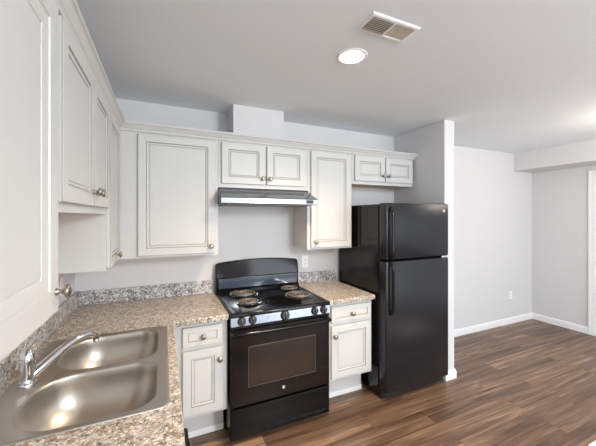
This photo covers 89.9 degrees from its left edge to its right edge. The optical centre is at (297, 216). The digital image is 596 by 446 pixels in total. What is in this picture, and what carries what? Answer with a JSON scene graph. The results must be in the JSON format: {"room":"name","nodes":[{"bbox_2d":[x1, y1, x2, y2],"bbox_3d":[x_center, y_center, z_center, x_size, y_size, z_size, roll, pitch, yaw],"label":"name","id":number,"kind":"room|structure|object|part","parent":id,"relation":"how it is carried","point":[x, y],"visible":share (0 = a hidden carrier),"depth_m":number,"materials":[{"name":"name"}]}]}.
{"room":"kitchen","nodes":[
{"label":"kitchen","id":0,"kind":"room"},
{"bbox_2d":[58,273,74,305],"bbox_3d":[-0.456,0.318,-0.575,0.120,2.446,6.000,0,0,-24],"label":"wall","id":1,"kind":"structure","parent":0,"point":[69,278],"depth_m":1.99,"materials":[{"name":"paint"}]},
{"bbox_2d":[0,0,71,361],"bbox_3d":[-0.674,-0.165,0.499,0.360,0.888,0.608,0,0,-24],"label":"upper cabinet","id":2,"kind":"object","parent":1,"relation":"attached to","point":[29,291],"visible":1,"depth_m":0.65,"materials":[{"name":"paint"}]},
{"bbox_3d":[-0.633,0.203,0.806,0.034,0.036,0.036,0,0,-24],"label":"knob","id":3,"kind":"part","parent":2,"relation":"part of","materials":[{"name":"silver metal"}]},
{"bbox_2d":[0,292,77,387],"bbox_3d":[-1.129,0.606,1.095,0.020,0.106,2.399,0,0,-24],"label":"backsplash","id":4,"kind":"structure","parent":1,"relation":"attached to","point":[8,365],"depth_m":1.51,"materials":[{"name":"stone"}]},
{"bbox_2d":[60,276,63,295],"bbox_3d":[-1.494,0.441,1.891,0.007,0.115,0.070,0,0,-24],"label":"wall outlet","id":5,"kind":"object","parent":1,"relation":"attached to","point":[62,277],"visible":0.76,"depth_m":1.88,"materials":[{"name":"white plastic"}]},
{"bbox_2d":[58,15,108,213],"bbox_3d":[-0.970,-0.310,1.159,0.360,0.598,0.835,0,0,-24],"label":"upper cabinet","id":6,"kind":"object","parent":1,"relation":"attached to","point":[83,111],"visible":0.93,"depth_m":1.04,"materials":[{"name":"paint"}]},
{"bbox_3d":[-0.770,-0.308,1.047,0.019,0.533,0.426,0,0,-24],"label":"door","id":7,"kind":"part","parent":6,"relation":"part of","materials":[{"name":"paint"}]},
{"bbox_3d":[-0.864,-0.310,1.207,0.019,0.598,0.835,0,0,-24],"label":"frame","id":8,"kind":"part","parent":6,"relation":"part of","materials":[{"name":"paint"}]},
{"bbox_3d":[-0.821,-0.099,1.224,0.034,0.036,0.036,0,0,-24],"label":"knob","id":9,"kind":"part","parent":6,"relation":"part of","materials":[{"name":"silver metal"}]},
{"bbox_3d":[-0.937,-0.308,1.418,0.019,0.533,0.371,0,0,-24],"label":"door","id":10,"kind":"part","parent":6,"relation":"part of","materials":[{"name":"paint"}]},
{"bbox_2d":[58,110,121,273],"bbox_3d":[-1.304,-0.157,1.900,0.360,0.905,0.786,0,0,-24],"label":"upper cabinet","id":11,"kind":"object","parent":1,"relation":"attached to","point":[86,242],"visible":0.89,"depth_m":1.58,"materials":[{"name":"paint"}]},
{"bbox_3d":[-1.197,-0.157,1.948,0.019,0.905,0.786,0,0,-24],"label":"frame","id":12,"kind":"part","parent":11,"relation":"part of","materials":[{"name":"paint"}]},
{"bbox_3d":[-1.108,-0.147,1.798,0.019,0.854,0.393,0,0,-24],"label":"door","id":13,"kind":"part","parent":11,"relation":"part of","materials":[{"name":"paint"}]},
{"bbox_2d":[227,104,283,138],"bbox_3d":[-0.374,-0.777,2.615,0.437,0.256,0.249,0,0,-24],"label":"wall","id":14,"kind":"structure","parent":0,"point":[241,119],"depth_m":2.50,"materials":[{"name":"paint"}]},
{"bbox_2d":[75,98,531,329],"bbox_3d":[0.924,0.318,3.400,5.898,2.446,0.120,0,0,-24],"label":"wall","id":15,"kind":"structure","parent":0,"point":[493,201],"depth_m":3.83,"materials":[{"name":"paint"}]},
{"bbox_2d":[78,280,213,305],"bbox_3d":[-1.168,0.606,2.382,0.963,0.106,0.020,0,0,-24],"label":"backsplash","id":16,"kind":"structure","parent":15,"relation":"attached to","point":[103,296],"depth_m":2.35,"materials":[{"name":"stone"}]},
{"bbox_2d":[120,130,217,258],"bbox_3d":[-0.972,-0.157,2.284,0.664,0.905,0.358,0,0,-24],"label":"upper cabinet","id":17,"kind":"object","parent":15,"relation":"attached to","point":[169,183],"visible":0.95,"depth_m":2.15,"materials":[{"name":"paint"}]},
{"bbox_2d":[218,140,306,190],"bbox_3d":[-0.320,-0.417,2.577,0.762,0.385,0.358,0,0,-24],"label":"upper cabinet","id":18,"kind":"object","parent":15,"relation":"attached to","point":[240,165],"visible":0.98,"depth_m":2.43,"materials":[{"name":"paint"}]},
{"bbox_3d":[-0.431,-0.415,2.379,0.352,0.319,0.019,0,0,-24],"label":"door","id":19,"kind":"part","parent":18,"relation":"part of","materials":[{"name":"paint"}]},
{"bbox_2d":[218,187,317,206],"bbox_3d":[-0.292,-0.153,2.520,0.784,0.136,0.482,0,0,-24],"label":"range hood","id":20,"kind":"object","parent":18,"relation":"attached to","point":[245,197],"visible":0.9,"depth_m":2.34,"materials":[{"name":"silver metal"}]},
{"bbox_3d":[-0.098,-0.415,2.528,0.350,0.319,0.019,0,0,-24],"label":"door","id":21,"kind":"part","parent":18,"relation":"part of","materials":[{"name":"paint"}]},
{"bbox_2d":[302,256,307,267],"bbox_3d":[0.069,0.448,2.946,0.070,0.115,0.007,0,0,-24],"label":"wall outlet","id":22,"kind":"object","parent":15,"relation":"attached to","point":[304,258],"visible":1,"depth_m":2.94,"materials":[{"name":"white plastic"}]},
{"bbox_2d":[298,270,335,283],"bbox_3d":[0.187,0.606,2.991,0.447,0.106,0.020,0,0,-24],"label":"backsplash","id":23,"kind":"structure","parent":15,"relation":"attached to","point":[326,275],"depth_m":2.98,"materials":[{"name":"stone"}]},
{"bbox_2d":[294,149,350,249],"bbox_3d":[0.241,-0.157,2.829,0.463,0.905,0.358,0,0,-24],"label":"upper cabinet","id":24,"kind":"object","parent":15,"relation":"attached to","point":[327,224],"visible":0.96,"depth_m":2.70,"materials":[{"name":"paint"}]},
{"bbox_3d":[0.301,-0.147,2.708,0.413,0.854,0.019,0,0,-24],"label":"door","id":25,"kind":"part","parent":24,"relation":"part of","materials":[{"name":"paint"}]},
{"bbox_2d":[351,154,412,188],"bbox_3d":[0.798,-0.457,3.079,0.755,0.305,0.358,0,0,-24],"label":"upper cabinet","id":26,"kind":"object","parent":15,"relation":"attached to","point":[367,171],"visible":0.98,"depth_m":2.94,"materials":[{"name":"paint"}]},
{"bbox_2d":[55,0,417,159],"bbox_3d":[0.330,-0.616,1.831,2.732,0.058,2.216,0,0,-24],"label":"crown molding","id":27,"kind":"structure","parent":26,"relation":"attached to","point":[69,10],"depth_m":2.09,"materials":[{"name":"paint"}]},
{"bbox_3d":[0.696,-0.455,2.885,0.357,0.239,0.019,0,0,-24],"label":"door","id":28,"kind":"part","parent":26,"relation":"part of","materials":[{"name":"paint"}]},
{"bbox_3d":[1.028,-0.455,3.034,0.352,0.239,0.019,0,0,-24],"label":"door","id":29,"kind":"part","parent":26,"relation":"part of","materials":[{"name":"paint"}]},
{"bbox_2d":[445,312,531,380],"bbox_3d":[2.454,1.497,3.643,2.668,0.088,0.691,0,0,-24],"label":"baseboard","id":30,"kind":"structure","parent":15,"relation":"attached to","point":[452,374],"depth_m":4.04,"materials":[{"name":"white paint"}]},
{"bbox_2d":[76,0,595,153],"bbox_3d":[2.179,-0.955,0.609,5.898,0.100,6.240,0,0,-24],"label":"ceiling","id":31,"kind":"structure","parent":0,"point":[511,76],"depth_m":1.74,"materials":[{"name":"paint"}]},
{"bbox_2d":[336,48,367,64],"bbox_3d":[0.305,-0.902,1.694,0.176,0.005,0.176,0,0,-24],"label":"recessed light","id":32,"kind":"object","parent":31,"relation":"in","point":[350,56],"visible":1,"depth_m":1.68,"materials":[{"name":"white paint"}]},
{"bbox_2d":[355,11,420,42],"bbox_3d":[0.435,-0.900,1.437,0.288,0.009,0.140,0,0,-24],"label":"ceiling vent","id":33,"kind":"object","parent":31,"relation":"in","point":[378,24],"visible":1,"depth_m":1.43,"materials":[{"name":"white paint"}]},
{"bbox_2d":[189,319,595,445],"bbox_3d":[2.179,1.591,0.609,5.898,0.100,6.240,0,0,-24],"label":"floor","id":34,"kind":"structure","parent":0,"point":[531,382],"depth_m":2.42,"materials":[{"name":"brown wood"}]},
{"bbox_2d":[184,428,189,445],"bbox_3d":[-0.530,1.119,0.589,0.640,0.836,0.613,0,0,-24],"label":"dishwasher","id":35,"kind":"object","parent":34,"relation":"on","point":[187,442],"visible":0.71,"depth_m":0.95,"materials":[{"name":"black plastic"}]},
{"bbox_2d":[174,320,226,437],"bbox_3d":[-0.759,1.119,2.214,0.358,0.840,0.659,0,0,-24],"label":"base cabinet","id":36,"kind":"object","parent":34,"relation":"on","point":[201,349],"visible":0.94,"depth_m":1.97,"materials":[{"name":"paint"}]},
{"bbox_3d":[-0.625,0.784,1.961,0.251,0.128,0.019,0,0,-24],"label":"drawer","id":37,"kind":"part","parent":36,"relation":"part of","materials":[{"name":"paint"}]},
{"bbox_3d":[-0.625,1.081,1.961,0.251,0.419,0.019,0,0,-24],"label":"door","id":38,"kind":"part","parent":36,"relation":"part of","materials":[{"name":"paint"}]},
{"bbox_3d":[-0.702,1.517,2.091,0.354,0.043,0.013,0,0,-24],"label":"shoe moulding","id":39,"kind":"part","parent":36,"relation":"part of","materials":[{"name":"white paint"}]},
{"bbox_2d":[215,257,331,441],"bbox_3d":[-0.221,0.962,2.409,0.769,1.158,0.727,0,0,-24],"label":"range","id":40,"kind":"object","parent":34,"relation":"on","point":[278,329],"visible":0.99,"depth_m":2.17,"materials":[{"name":"black metal"}]},
{"bbox_3d":[-0.376,0.713,2.007,0.059,0.060,0.043,0,0,-24],"label":"knob","id":41,"kind":"part","parent":40,"relation":"part of","materials":[{"name":"black plastic"}]},
{"bbox_3d":[-0.460,0.659,2.515,0.244,0.005,0.244,0,0,-24],"label":"burner","id":42,"kind":"part","parent":40,"relation":"part of","materials":[{"name":"black metal"}]},
{"bbox_3d":[-0.372,0.659,2.281,0.192,0.005,0.192,0,0,-24],"label":"burner","id":43,"kind":"part","parent":40,"relation":"part of","materials":[{"name":"metal"}]},
{"bbox_3d":[-0.306,0.713,2.038,0.059,0.060,0.043,0,0,-24],"label":"knob","id":44,"kind":"part","parent":40,"relation":"part of","materials":[{"name":"black plastic"}]},
{"bbox_2d":[215,285,329,318],"bbox_3d":[-0.233,0.667,2.436,0.764,0.027,0.666,0,0,-24],"label":"cooktop","id":45,"kind":"object","parent":40,"relation":"in","point":[269,300],"depth_m":2.31,"materials":[{"name":"black metal"}]},
{"bbox_3d":[-0.114,1.408,2.171,0.758,0.205,0.050,0,0,-24],"label":"storage drawer","id":46,"kind":"part","parent":40,"relation":"part of","materials":[{"name":"black metal"}]},
{"bbox_3d":[-0.113,1.023,2.168,0.758,0.540,0.045,0,0,-24],"label":"oven door","id":47,"kind":"part","parent":40,"relation":"part of","materials":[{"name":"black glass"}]},
{"bbox_3d":[-0.114,0.713,2.171,0.760,0.065,0.071,0,0,-24],"label":"control panel","id":48,"kind":"part","parent":40,"relation":"part of","materials":[{"name":"silver metal"}]},
{"bbox_3d":[-0.089,0.784,2.116,0.769,0.035,0.085,0,0,-24],"label":"handle","id":49,"kind":"part","parent":40,"relation":"part of","materials":[{"name":"black metal"}]},
{"bbox_3d":[-0.104,1.033,2.148,0.515,0.278,0.002,0,0,-24],"label":"window trim","id":50,"kind":"part","parent":40,"relation":"part of","materials":[{"name":"brown glass"}]},
{"bbox_3d":[-0.088,0.713,2.136,0.070,0.071,0.045,0,0,-24],"label":"knob","id":51,"kind":"part","parent":40,"relation":"part of","materials":[{"name":"black plastic"}]},
{"bbox_3d":[-0.074,0.659,2.711,0.192,0.005,0.192,0,0,-24],"label":"burner","id":52,"kind":"part","parent":40,"relation":"part of","materials":[{"name":"metal"}]},
{"bbox_3d":[0.004,0.659,2.477,0.244,0.005,0.244,0,0,-24],"label":"burner","id":53,"kind":"part","parent":40,"relation":"part of","materials":[{"name":"metal"}]},
{"bbox_3d":[0.130,0.713,2.234,0.059,0.060,0.043,0,0,-24],"label":"knob","id":54,"kind":"part","parent":40,"relation":"part of","materials":[{"name":"black plastic"}]},
{"bbox_3d":[0.199,0.713,2.265,0.059,0.060,0.043,0,0,-24],"label":"knob","id":55,"kind":"part","parent":40,"relation":"part of","materials":[{"name":"black plastic"}]},
{"bbox_2d":[329,300,370,397],"bbox_3d":[0.313,1.119,2.696,0.430,0.840,0.659,0,0,-24],"label":"base cabinet","id":56,"kind":"object","parent":34,"relation":"on","point":[350,325],"visible":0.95,"depth_m":2.44,"materials":[{"name":"paint"}]},
{"bbox_2d":[299,280,374,304],"bbox_3d":[0.315,0.679,2.706,0.447,0.038,0.643,0,0,-24],"label":"countertop","id":57,"kind":"structure","parent":56,"relation":"on","point":[336,292],"depth_m":2.58,"materials":[{"name":"stone"}]},
{"bbox_3d":[0.369,1.517,2.572,0.430,0.043,0.013,0,0,-24],"label":"shoe moulding","id":58,"kind":"part","parent":56,"relation":"part of","materials":[{"name":"white paint"}]},
{"bbox_3d":[0.434,0.784,2.438,0.381,0.128,0.019,0,0,-24],"label":"drawer","id":59,"kind":"part","parent":56,"relation":"part of","materials":[{"name":"paint"}]},
{"bbox_3d":[0.434,1.081,2.438,0.381,0.419,0.019,0,0,-24],"label":"door","id":60,"kind":"part","parent":56,"relation":"part of","materials":[{"name":"paint"}]},
{"bbox_2d":[339,203,447,398],"bbox_3d":[0.909,0.713,2.881,0.724,1.656,0.759,0,0,-24],"label":"refrigerator","id":61,"kind":"object","parent":34,"relation":"on","point":[397,254],"visible":0.94,"depth_m":2.56,"materials":[{"name":"black metal"}]},
{"bbox_3d":[0.766,0.592,2.426,0.031,0.441,0.045,0,0,-24],"label":"handle","id":62,"kind":"part","parent":61,"relation":"part of","materials":[{"name":"black plastic"}]},
{"bbox_3d":[0.766,0.141,2.425,0.031,0.438,0.045,0,0,-24],"label":"handle","id":63,"kind":"part","parent":61,"relation":"part of","materials":[{"name":"black plastic"}]},
{"bbox_3d":[1.030,0.912,2.611,0.724,1.074,0.082,0,0,-24],"label":"fridge door","id":64,"kind":"part","parent":61,"relation":"part of","materials":[{"name":"black metal"}]},
{"bbox_3d":[1.030,0.124,2.611,0.724,0.466,0.082,0,0,-24],"label":"freezer door","id":65,"kind":"part","parent":61,"relation":"part of","materials":[{"name":"black metal"}]},
{"bbox_3d":[-0.866,1.119,1.293,0.659,0.840,0.937,0,0,-24],"label":"base cabinet","id":66,"kind":"object","parent":34,"relation":"on","visible":0},
{"bbox_2d":[0,293,228,445],"bbox_3d":[-0.686,0.679,1.294,0.989,0.038,2.398,0,0,-24],"label":"countertop","id":67,"kind":"structure","parent":66,"relation":"on","point":[164,426],"depth_m":1.60,"materials":[{"name":"stone"}]},
{"bbox_2d":[17,331,98,388],"bbox_3d":[-1.034,0.575,1.292,0.088,0.162,0.321,0,0,16],"label":"kitchen faucet","id":68,"kind":"object","parent":67,"relation":"on","point":[29,371],"visible":1,"depth_m":1.18,"materials":[{"name":"silver metal"}]},
{"bbox_3d":[-1.067,0.512,1.211,0.026,0.037,0.094,0,0,-14],"label":"lever","id":69,"kind":"part","parent":68,"relation":"part of","materials":[{"name":"silver metal"}]},
{"bbox_3d":[-1.004,0.589,1.303,0.041,0.113,0.283,0,0,21],"label":"spout","id":70,"kind":"part","parent":68,"relation":"part of","materials":[{"name":"silver metal"}]},
{"bbox_2d":[0,326,169,445],"bbox_3d":[-0.870,0.745,1.299,0.559,0.182,0.838,0,0,-24],"label":"sink","id":71,"kind":"object","parent":67,"relation":"in","point":[123,374],"visible":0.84,"depth_m":1.25,"materials":[{"name":"silver metal"}]},
{"bbox_2d":[394,120,453,379],"bbox_3d":[1.294,0.318,3.130,0.130,2.446,0.677,0,0,-24],"label":"wall partition","id":72,"kind":"structure","parent":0,"point":[433,166],"depth_m":2.88,"materials":[{"name":"paint"}]},
{"bbox_2d":[513,139,595,172],"bbox_3d":[4.555,-0.780,1.677,0.447,0.250,6.000,0,0,-24],"label":"ceiling beam","id":73,"kind":"structure","parent":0,"point":[578,154],"depth_m":3.87,"materials":[{"name":"paint"}]},
{"bbox_2d":[532,165,595,326],"bbox_3d":[4.814,0.443,1.794,0.120,2.196,6.000,0,0,-24],"label":"wall","id":74,"kind":"structure","parent":0,"point":[559,197],"depth_m":4.18,"materials":[{"name":"paint"}]},
{"bbox_2d":[532,313,587,333],"bbox_3d":[3.661,1.497,4.196,0.014,0.088,0.673,0,0,-24],"label":"baseboard","id":75,"kind":"structure","parent":74,"relation":"attached to","point":[565,324],"depth_m":4.17,"materials":[{"name":"white paint"}]},
{"bbox_2d":[588,170,595,335],"bbox_3d":[3.994,0.476,3.448,0.019,2.130,0.980,0,0,-24],"label":"trim","id":76,"kind":"structure","parent":74,"relation":"attached to","point":[591,174],"depth_m":3.86,"materials":[{"name":"white paint"}]}
]}

